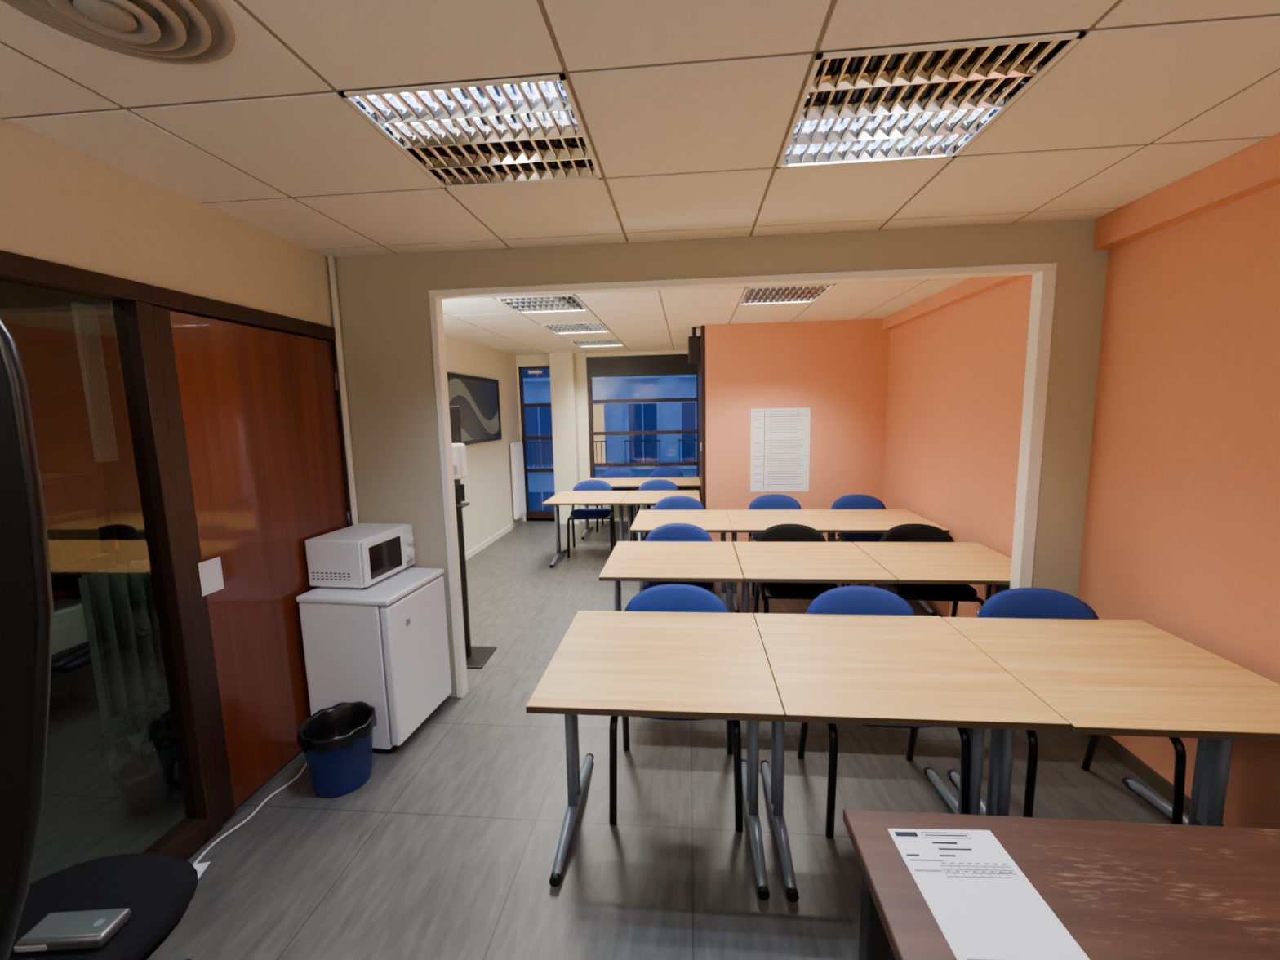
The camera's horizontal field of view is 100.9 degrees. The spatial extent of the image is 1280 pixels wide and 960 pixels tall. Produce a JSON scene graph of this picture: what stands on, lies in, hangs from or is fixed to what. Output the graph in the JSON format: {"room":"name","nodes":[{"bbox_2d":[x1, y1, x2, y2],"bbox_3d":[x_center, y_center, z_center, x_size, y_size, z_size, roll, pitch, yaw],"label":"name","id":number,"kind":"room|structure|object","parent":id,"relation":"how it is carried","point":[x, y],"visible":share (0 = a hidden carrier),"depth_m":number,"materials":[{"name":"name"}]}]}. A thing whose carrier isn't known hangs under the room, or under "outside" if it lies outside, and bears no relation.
{"room":"classroom","nodes":[
{"label":"classroom","id":0,"kind":"room"},
{"bbox_2d":[0,280,146,684],"bbox_3d":[-2.814,-0.074,3.046,2.230,2.685,0.050,0,8,5],"label":"wall corridor end","id":1,"kind":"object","parent":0,"point":[40,322],"depth_m":2.98,"materials":[{"name":"paint"}]},
{"bbox_2d":[0,117,333,327],"bbox_3d":[-1.875,-0.824,0.638,0.100,0.610,4.335,0,8,5],"label":"wall","id":2,"kind":"structure","parent":0,"point":[60,203],"depth_m":1.81,"materials":[{"name":"beige paint"}]},
{"bbox_2d":[0,249,352,860],"bbox_3d":[-1.828,0.506,0.811,0.100,2.075,4.335,0,8,5],"label":"trim","id":3,"kind":"structure","parent":2,"relation":"attached to","point":[140,314],"depth_m":1.93,"materials":[{"name":"brown wood"}]},
{"bbox_2d":[168,310,347,808],"bbox_3d":[-1.670,0.314,2.483,0.037,1.995,0.885,0,8,5],"label":"leaf","id":4,"kind":"object","parent":2,"relation":"attached to","point":[259,405],"visible":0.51,"depth_m":2.31,"materials":[{"name":"brown wood"}]},
{"bbox_2d":[198,556,224,596],"bbox_3d":[-1.679,0.376,2.067,0.006,0.130,0.095,0,8,5],"label":"plate","id":5,"kind":"object","parent":4,"relation":"attached to","point":[210,571],"visible":1,"depth_m":2.06,"materials":[{"name":"white plastic"}]},
{"bbox_2d":[444,333,524,553],"bbox_3d":[-2.045,-0.399,5.399,0.100,2.685,4.810,0,8,5],"label":"wall","id":6,"kind":"structure","parent":0,"point":[488,485],"depth_m":6.60,"materials":[{"name":"beige paint"}]},
{"bbox_2d":[446,372,502,444],"bbox_3d":[-1.913,-0.815,6.147,0.030,0.770,1.540,0,8,5],"label":"wall picture","id":7,"kind":"object","parent":6,"relation":"attached to","point":[477,398],"visible":0.72,"depth_m":6.16,"materials":[{"name":"black plastic"}]},
{"bbox_2d":[465,524,511,560],"bbox_3d":[-1.990,0.936,5.267,0.012,0.070,4.210,0,8,5],"label":"baseboard","id":8,"kind":"structure","parent":6,"relation":"attached to","point":[496,536],"depth_m":6.46,"materials":[{"name":"white paint"}]},
{"bbox_2d":[510,441,525,519],"bbox_3d":[-1.745,-0.002,7.536,0.092,1.070,0.400,0,8,5],"label":"radiator","id":9,"kind":"object","parent":6,"relation":"attached to","point":[516,448],"visible":1,"depth_m":7.42,"materials":[{"name":"white metal"}]},
{"bbox_2d":[30,520,1172,959],"bbox_3d":[-0.736,1.254,3.300,6.300,0.100,9.450,0,8,5],"label":"floor","id":10,"kind":"structure","parent":0,"point":[447,849],"depth_m":2.10,"materials":[{"name":"grey plastic"}]},
{"bbox_2d":[0,319,53,959],"bbox_3d":[-1.088,0.638,0.793,0.659,1.787,0.240,0,8,5],"label":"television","id":11,"kind":"object","parent":10,"relation":"on","point":[26,597],"visible":1,"depth_m":0.71,"materials":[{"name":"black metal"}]},
{"bbox_2d":[8,853,198,959],"bbox_3d":[-1.319,1.242,1.241,0.575,0.485,0.550,0,8,5],"label":"stool","id":12,"kind":"object","parent":10,"relation":"on","point":[157,890],"visible":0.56,"depth_m":1.26,"materials":[{"name":"black fabric"}]},
{"bbox_2d":[13,907,131,952],"bbox_3d":[-1.244,0.990,1.164,0.180,0.032,0.078,-2,7,-3],"label":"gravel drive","id":13,"kind":"object","parent":12,"relation":"on","point":[82,929],"visible":1,"depth_m":1.15,"materials":[{"name":"silver metal"}]},
{"bbox_2d":[88,691,176,816],"bbox_3d":[-2.066,1.138,2.217,0.341,0.466,0.337,5,10,38],"label":"potted plant","id":14,"kind":"object","parent":10,"relation":"on","point":[145,782],"visible":0.96,"depth_m":2.18,"materials":[{"name":"green plant"}]},
{"bbox_2d":[194,862,209,879],"bbox_3d":[-1.608,1.409,1.856,0.100,0.002,0.140,-3,8,-12],"label":"paper sheets","id":15,"kind":"object","parent":10,"relation":"on","point":[200,868],"visible":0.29,"depth_m":1.91,"materials":[{"name":"white paper"}]},
{"bbox_2d":[192,762,306,866],"bbox_3d":[-1.581,1.356,2.229,0.073,0.010,0.655,-1,7,3],"label":"power cable","id":16,"kind":"object","parent":10,"relation":"on","point":[248,818],"visible":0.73,"depth_m":2.13,"materials":[{"name":"white plastic"}]},
{"bbox_2d":[297,702,377,798],"bbox_3d":[-1.326,1.194,2.338,0.305,0.294,0.304,0,8,5],"label":"waste bin","id":17,"kind":"object","parent":10,"relation":"on","point":[335,741],"visible":1,"depth_m":2.27,"materials":[{"name":"blue plastic"}]},
{"bbox_2d":[296,567,451,752],"bbox_3d":[-1.337,0.899,2.736,0.478,0.775,0.500,0,8,9],"label":"mini fridge","id":18,"kind":"object","parent":10,"relation":"on","point":[384,646],"visible":0.8,"depth_m":2.51,"materials":[{"name":"white metal"}]},
{"bbox_2d":[305,523,414,589],"bbox_3d":[-1.427,0.386,2.741,0.333,0.245,0.401,0,8,9],"label":"microwave oven","id":19,"kind":"object","parent":18,"relation":"on","point":[360,555],"visible":1,"depth_m":2.57,"materials":[{"name":"white plastic"}]},
{"bbox_2d":[296,567,444,605],"bbox_3d":[-1.345,0.530,2.688,0.477,0.030,0.500,0,8,9],"label":"fridge top","id":20,"kind":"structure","parent":18,"relation":"on","point":[394,587],"depth_m":2.54,"materials":[{"name":"white plastic"}]},
{"bbox_2d":[448,405,497,668],"bbox_3d":[-1.149,0.361,3.411,0.270,1.660,0.300,-1,7,4],"label":"stand","id":21,"kind":"object","parent":10,"relation":"on","point":[477,657],"visible":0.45,"depth_m":3.39,"materials":[{"name":"black metal"}]},
{"bbox_2d":[451,443,466,479],"bbox_3d":[-1.155,-0.116,3.275,0.130,0.220,0.105,-1,7,4],"label":"dispenser","id":22,"kind":"object","parent":21,"relation":"on","point":[459,455],"depth_m":3.23,"materials":[{"name":"white plastic"}]},
{"bbox_2d":[542,490,628,568],"bbox_3d":[-0.551,0.525,5.751,0.793,0.700,0.795,0,8,5],"label":"table","id":23,"kind":"object","parent":10,"relation":"on","point":[585,497],"visible":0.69,"depth_m":5.67,"materials":[{"name":"brown wood"}]},
{"bbox_2d":[567,480,616,557],"bbox_3d":[-0.555,0.429,6.090,0.520,0.808,0.541,-1,7,1],"label":"chair","id":24,"kind":"object","parent":10,"relation":"on","point":[587,485],"visible":0.65,"depth_m":6.09,"materials":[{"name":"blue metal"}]},
{"bbox_2d":[581,477,642,539],"bbox_3d":[-0.369,0.364,6.949,0.765,0.700,0.795,0,8,5],"label":"table","id":25,"kind":"object","parent":10,"relation":"on","point":[613,482],"visible":0.51,"depth_m":6.91,"materials":[{"name":"brown wood"}]},
{"bbox_2d":[595,467,635,531],"bbox_3d":[-0.318,0.263,7.322,0.520,0.808,0.541,0,8,5],"label":"chair","id":26,"kind":"object","parent":10,"relation":"on","point":[617,472],"visible":0.19,"depth_m":7.49,"materials":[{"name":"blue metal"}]},
{"bbox_2d":[525,610,784,900],"bbox_3d":[0.081,0.998,2.053,0.793,0.700,0.795,0,8,5],"label":"table","id":27,"kind":"object","parent":10,"relation":"on","point":[695,665],"visible":0.98,"depth_m":1.91,"materials":[{"name":"brown wood"}]},
{"bbox_2d":[633,479,679,541],"bbox_3d":[0.203,0.426,5.999,0.520,0.808,0.541,0,8,5],"label":"chair","id":28,"kind":"object","parent":10,"relation":"on","point":[655,484],"visible":0.19,"depth_m":6.17,"materials":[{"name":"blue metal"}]},
{"bbox_2d":[620,490,700,541],"bbox_3d":[0.242,0.519,5.677,0.793,0.700,0.795,0,8,5],"label":"table","id":29,"kind":"object","parent":10,"relation":"on","point":[633,497],"visible":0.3,"depth_m":5.65,"materials":[{"name":"brown wood"}]},
{"bbox_2d":[646,467,684,508],"bbox_3d":[0.360,0.257,7.259,0.520,0.808,0.541,0,8,5],"label":"chair","id":30,"kind":"object","parent":10,"relation":"on","point":[661,472],"visible":0.16,"depth_m":7.43,"materials":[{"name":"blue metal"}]},
{"bbox_2d":[637,476,700,539],"bbox_3d":[0.395,0.358,6.877,0.765,0.700,0.795,0,8,5],"label":"table","id":31,"kind":"object","parent":10,"relation":"on","point":[681,482],"visible":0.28,"depth_m":6.83,"materials":[{"name":"brown wood"}]},
{"bbox_2d":[598,541,743,613],"bbox_3d":[0.209,0.828,3.330,0.793,0.700,0.795,0,8,5],"label":"table","id":32,"kind":"object","parent":10,"relation":"on","point":[628,561],"visible":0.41,"depth_m":3.19,"materials":[{"name":"brown wood"}]},
{"bbox_2d":[608,583,742,831],"bbox_3d":[0.154,0.918,2.260,0.520,0.808,0.541,0,8,5],"label":"chair","id":33,"kind":"object","parent":10,"relation":"on","point":[674,597],"visible":0.24,"depth_m":2.42,"materials":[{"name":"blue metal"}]},
{"bbox_2d":[640,523,717,596],"bbox_3d":[0.261,0.742,3.584,0.520,0.808,0.541,0,8,5],"label":"chair","id":34,"kind":"object","parent":10,"relation":"on","point":[686,532],"visible":0.19,"depth_m":3.75,"materials":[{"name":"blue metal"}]},
{"bbox_2d":[653,495,704,510],"bbox_3d":[0.352,0.582,4.790,0.520,0.808,0.541,0,8,5],"label":"chair","id":35,"kind":"object","parent":10,"relation":"on","point":[675,502],"visible":0.12,"depth_m":4.96,"materials":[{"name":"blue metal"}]},
{"bbox_2d":[630,510,732,606],"bbox_3d":[0.355,0.673,4.481,0.782,0.700,0.795,0,8,5],"label":"table","id":36,"kind":"object","parent":10,"relation":"on","point":[711,521],"visible":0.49,"depth_m":4.41,"materials":[{"name":"brown wood"}]},
{"bbox_2d":[748,493,801,595],"bbox_3d":[1.244,0.566,4.767,0.520,0.808,0.541,0,8,5],"label":"chair","id":37,"kind":"object","parent":10,"relation":"on","point":[771,501],"visible":0.19,"depth_m":4.94,"materials":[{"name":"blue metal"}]},
{"bbox_2d":[725,509,839,613],"bbox_3d":[1.137,0.667,4.408,0.782,0.700,0.795,0,8,5],"label":"table","id":38,"kind":"object","parent":10,"relation":"on","point":[740,521],"visible":0.52,"depth_m":4.33,"materials":[{"name":"brown wood"}]},
{"bbox_2d":[753,523,849,613],"bbox_3d":[1.035,0.738,3.492,0.588,0.808,0.541,-1,7,4],"label":"chair","id":39,"kind":"object","parent":10,"relation":"on","point":[788,532],"visible":0.41,"depth_m":3.45,"materials":[{"name":"black metal"}]},
{"bbox_2d":[733,542,897,613],"bbox_3d":[1.006,0.821,3.256,0.793,0.700,0.795,0,8,5],"label":"table","id":40,"kind":"object","parent":10,"relation":"on","point":[845,562],"visible":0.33,"depth_m":3.11,"materials":[{"name":"brown wood"}]},
{"bbox_2d":[831,494,905,596],"bbox_3d":[1.977,0.566,4.658,0.520,0.808,0.541,0,8,5],"label":"chair","id":41,"kind":"object","parent":10,"relation":"on","point":[849,501],"visible":0.35,"depth_m":4.81,"materials":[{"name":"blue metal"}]},
{"bbox_2d":[814,509,949,616],"bbox_3d":[1.919,0.661,4.335,0.782,0.700,0.795,0,8,5],"label":"table","id":42,"kind":"object","parent":10,"relation":"on","point":[846,521],"visible":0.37,"depth_m":4.24,"materials":[{"name":"brown wood"}]},
{"bbox_2d":[797,586,970,838],"bbox_3d":[0.969,0.911,2.184,0.520,0.808,0.541,-1,7,4],"label":"chair","id":43,"kind":"object","parent":10,"relation":"on","point":[846,600],"visible":0.23,"depth_m":2.35,"materials":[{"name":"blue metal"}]},
{"bbox_2d":[753,613,1070,902],"bbox_3d":[0.875,0.991,1.978,0.793,0.700,0.795,0,8,5],"label":"table","id":44,"kind":"object","parent":10,"relation":"on","point":[865,669],"visible":0.83,"depth_m":1.83,"materials":[{"name":"brown wood"}]},
{"bbox_2d":[853,542,1011,593],"bbox_3d":[1.802,0.815,3.181,0.793,0.700,0.795,0,8,5],"label":"table","id":45,"kind":"object","parent":10,"relation":"on","point":[909,562],"visible":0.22,"depth_m":3.08,"materials":[{"name":"brown wood"}]},
{"bbox_2d":[880,523,991,617],"bbox_3d":[1.853,0.731,3.415,0.588,0.808,0.541,0,8,7],"label":"chair","id":46,"kind":"object","parent":10,"relation":"on","point":[909,532],"visible":0.38,"depth_m":3.30,"materials":[{"name":"black metal"}]},
{"bbox_2d":[843,808,1279,959],"bbox_3d":[1.155,1.132,0.784,1.465,0.720,0.760,0,8,5],"label":"wooden desk","id":47,"kind":"object","parent":10,"relation":"on","point":[1122,891],"visible":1,"depth_m":0.99,"materials":[{"name":"brown wood"}]},
{"bbox_2d":[887,828,1089,959],"bbox_3d":[0.621,0.755,0.965,0.210,0.001,0.297,-1,7,3],"label":"printed form","id":48,"kind":"object","parent":47,"relation":"on","point":[983,904],"visible":1,"depth_m":0.95,"materials":[{"name":"white paper"}]},
{"bbox_2d":[976,587,1186,824],"bbox_3d":[1.689,0.905,2.116,0.520,0.808,0.541,0,8,8],"label":"chair","id":49,"kind":"object","parent":10,"relation":"on","point":[1019,602],"visible":0.23,"depth_m":2.27,"materials":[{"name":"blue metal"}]},
{"bbox_2d":[942,617,1279,826],"bbox_3d":[1.667,0.987,1.893,0.793,0.700,0.795,0,8,5],"label":"table","id":50,"kind":"object","parent":10,"relation":"on","point":[1103,677],"visible":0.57,"depth_m":1.81,"materials":[{"name":"brown wood"}]},
{"bbox_2d":[515,350,688,524],"bbox_3d":[-0.509,-0.718,7.590,2.755,2.685,0.320,0,8,5],"label":"wall","id":51,"kind":"structure","parent":0,"point":[568,370],"depth_m":7.54,"materials":[{"name":"beige paint"}]},
{"bbox_2d":[518,365,555,520],"bbox_3d":[-1.465,-0.521,7.791,0.540,2.280,0.090,0,8,5],"label":"frame","id":52,"kind":"object","parent":51,"relation":"attached to","point":[531,515],"visible":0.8,"depth_m":7.80,"materials":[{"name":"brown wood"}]},
{"bbox_2d":[586,354,698,490],"bbox_3d":[0.064,-0.808,7.626,1.620,1.930,0.100,0,8,5],"label":"frame","id":53,"kind":"object","parent":51,"relation":"attached to","point":[668,364],"visible":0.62,"depth_m":7.52,"materials":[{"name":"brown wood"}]},
{"bbox_2d":[0,0,1279,257],"bbox_3d":[0.030,-0.909,0.451,3.730,0.030,4.335,0,8,5],"label":"ceiling","id":54,"kind":"structure","parent":0,"point":[687,108],"depth_m":1.46,"materials":[{"name":"tile"}]},
{"bbox_2d":[1,0,235,64],"bbox_3d":[-1.046,-0.941,1.030,0.412,0.075,0.412,0,8,5],"label":"ceiling vent","id":55,"kind":"object","parent":54,"relation":"in","point":[181,32],"visible":1,"depth_m":1.08,"materials":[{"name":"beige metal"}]},
{"bbox_2d":[338,73,603,189],"bbox_3d":[-0.455,-1.079,1.621,0.592,0.089,0.592,0,8,5],"label":"ceiling light","id":56,"kind":"object","parent":54,"relation":"in","point":[525,130],"depth_m":1.59,"materials":[{"name":"silver metal"}]},
{"bbox_2d":[776,31,1085,168],"bbox_3d":[0.740,-1.088,1.509,0.592,0.089,0.592,0,8,5],"label":"ceiling light","id":57,"kind":"object","parent":54,"relation":"in","point":[926,101],"depth_m":1.47,"materials":[{"name":"silver metal"}]},
{"bbox_2d":[442,277,969,355],"bbox_3d":[0.146,-1.515,5.048,4.345,0.030,4.810,0,8,5],"label":"ceiling","id":58,"kind":"structure","parent":0,"point":[664,320],"depth_m":4.60,"materials":[{"name":"tile"}]},
{"bbox_2d":[493,294,590,313],"bbox_3d":[-0.735,-1.395,4.076,0.592,0.089,0.592,0,8,5],"label":"ceiling light","id":59,"kind":"object","parent":58,"relation":"attached to","point":[561,303],"visible":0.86,"depth_m":4.08,"materials":[{"name":"white metal"}]},
{"bbox_2d":[540,322,611,333],"bbox_3d":[-0.626,-1.553,5.261,0.592,0.089,0.592,0,8,5],"label":"ceiling light","id":60,"kind":"object","parent":58,"relation":"attached to","point":[583,327],"visible":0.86,"depth_m":5.27,"materials":[{"name":"white metal"}]},
{"bbox_2d":[568,338,624,346],"bbox_3d":[-0.516,-1.711,6.445,0.592,0.089,0.592,0,8,5],"label":"ceiling light","id":61,"kind":"object","parent":58,"relation":"attached to","point":[616,342],"visible":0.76,"depth_m":6.46,"materials":[{"name":"white metal"}]},
{"bbox_2d":[738,284,835,305],"bbox_3d":[1.057,-1.410,3.909,0.592,0.089,0.592,0,8,5],"label":"ceiling light","id":62,"kind":"object","parent":58,"relation":"attached to","point":[796,293],"visible":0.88,"depth_m":3.91,"materials":[{"name":"white metal"}]},
{"bbox_2d":[334,218,1108,697],"bbox_3d":[-0.076,-0.097,2.793,4.530,2.685,0.055,0,8,5],"label":"wall","id":63,"kind":"structure","parent":0,"point":[384,300],"depth_m":2.64,"materials":[{"name":"beige paint"}]},
{"bbox_2d":[333,373,351,526],"bbox_3d":[-1.604,0.218,2.913,0.015,1.590,0.016,0,8,5],"label":"hinges","id":64,"kind":"object","parent":63,"relation":"attached to","point":[335,379],"visible":0.55,"depth_m":2.81,"materials":[{"name":"silver metal"}]},
{"bbox_2d":[327,255,358,524],"bbox_3d":[-1.581,0.045,2.903,0.030,2.435,0.032,0,8,5],"label":"trim","id":65,"kind":"structure","parent":63,"relation":"attached to","point":[331,267],"depth_m":2.82,"materials":[{"name":"white paint"}]},
{"bbox_2d":[428,262,1057,697],"bbox_3d":[0.446,0.115,2.773,3.040,2.248,0.079,0,8,5],"label":"trim","id":66,"kind":"structure","parent":63,"relation":"attached to","point":[1044,275],"depth_m":2.62,"materials":[{"name":"white paint"}]},
{"bbox_2d":[697,318,889,542],"bbox_3d":[1.679,-0.608,6.410,1.900,2.685,2.280,0,8,5],"label":"wall","id":67,"kind":"structure","parent":0,"point":[837,369],"depth_m":5.24,"materials":[{"name":"orange paint"}]},
{"bbox_2d":[688,327,700,363],"bbox_3d":[0.552,-1.372,5.376,0.120,0.355,0.145,0,8,5],"label":"wall speaker","id":68,"kind":"object","parent":67,"relation":"attached to","point":[694,341],"visible":1,"depth_m":5.32,"materials":[{"name":"black plastic"}]},
{"bbox_2d":[750,407,810,491],"bbox_3d":[1.409,-0.300,5.316,0.580,0.840,0.003,0,8,5],"label":"poster","id":69,"kind":"object","parent":67,"relation":"attached to","point":[780,437],"visible":1,"depth_m":5.31,"materials":[{"name":"white paper"}]},
{"bbox_2d":[883,184,1279,829],"bbox_3d":[2.151,-0.004,1.736,0.100,2.685,7.020,0,8,5],"label":"wall","id":70,"kind":"structure","parent":0,"point":[1181,536],"depth_m":2.16,"materials":[{"name":"orange paint"}]},
{"bbox_2d":[882,275,1026,329],"bbox_3d":[2.245,-1.333,3.774,0.070,0.125,2.630,0,8,5],"label":"trim","id":71,"kind":"structure","parent":70,"relation":"attached to","point":[970,287],"depth_m":3.83,"materials":[{"name":"orange paint"}]},
{"bbox_2d":[1087,734,1226,826],"bbox_3d":[1.999,1.469,0.586,0.012,0.070,4.335,0,8,5],"label":"baseboard","id":72,"kind":"structure","parent":70,"relation":"attached to","point":[1162,786],"depth_m":2.26,"materials":[{"name":"brown"}]},
{"bbox_2d":[1092,132,1279,249],"bbox_3d":[1.923,-0.853,0.284,0.070,0.155,4.335,0,8,5],"label":"beam","id":73,"kind":"structure","parent":70,"relation":"attached to","point":[1255,168],"depth_m":1.95,"materials":[{"name":"orange paint"}]},
{"bbox_3d":[-4.075,0.223,0.981,0.100,2.685,4.335,0,8,5],"label":"wall","id":74,"kind":"structure","parent":0,"visible":0},
{"bbox_2d":[70,302,119,462],"bbox_3d":[-2.835,-0.461,2.480,0.040,0.800,0.600,0,8,5],"label":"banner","id":75,"kind":"object","parent":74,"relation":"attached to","point":[85,317],"visible":1,"depth_m":2.72,"materials":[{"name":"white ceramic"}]},
{"bbox_2d":[77,556,173,776],"bbox_3d":[-2.366,0.844,2.534,0.096,0.920,0.450,0,8,5],"label":"curtain","id":76,"kind":"object","parent":74,"relation":"hanging from","point":[117,602],"visible":0.44,"depth_m":2.42,"materials":[{"name":"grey fabric"}]},
{"label":"outside","id":77,"kind":"structure","parent":0,"visible":0},
{"bbox_3d":[1.140,3.162,11.915,40.000,0.200,7.100,0,8,5],"label":"ground","id":78,"kind":"structure","parent":77,"visible":0},
{"bbox_2d":[522,368,697,510],"bbox_3d":[-0.822,-1.843,15.001,24.000,15.000,0.650,0,8,5],"label":"facade","id":79,"kind":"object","parent":78,"relation":"on","point":[661,415],"visible":0.06,"depth_m":14.99,"materials":[{"name":"glass"}]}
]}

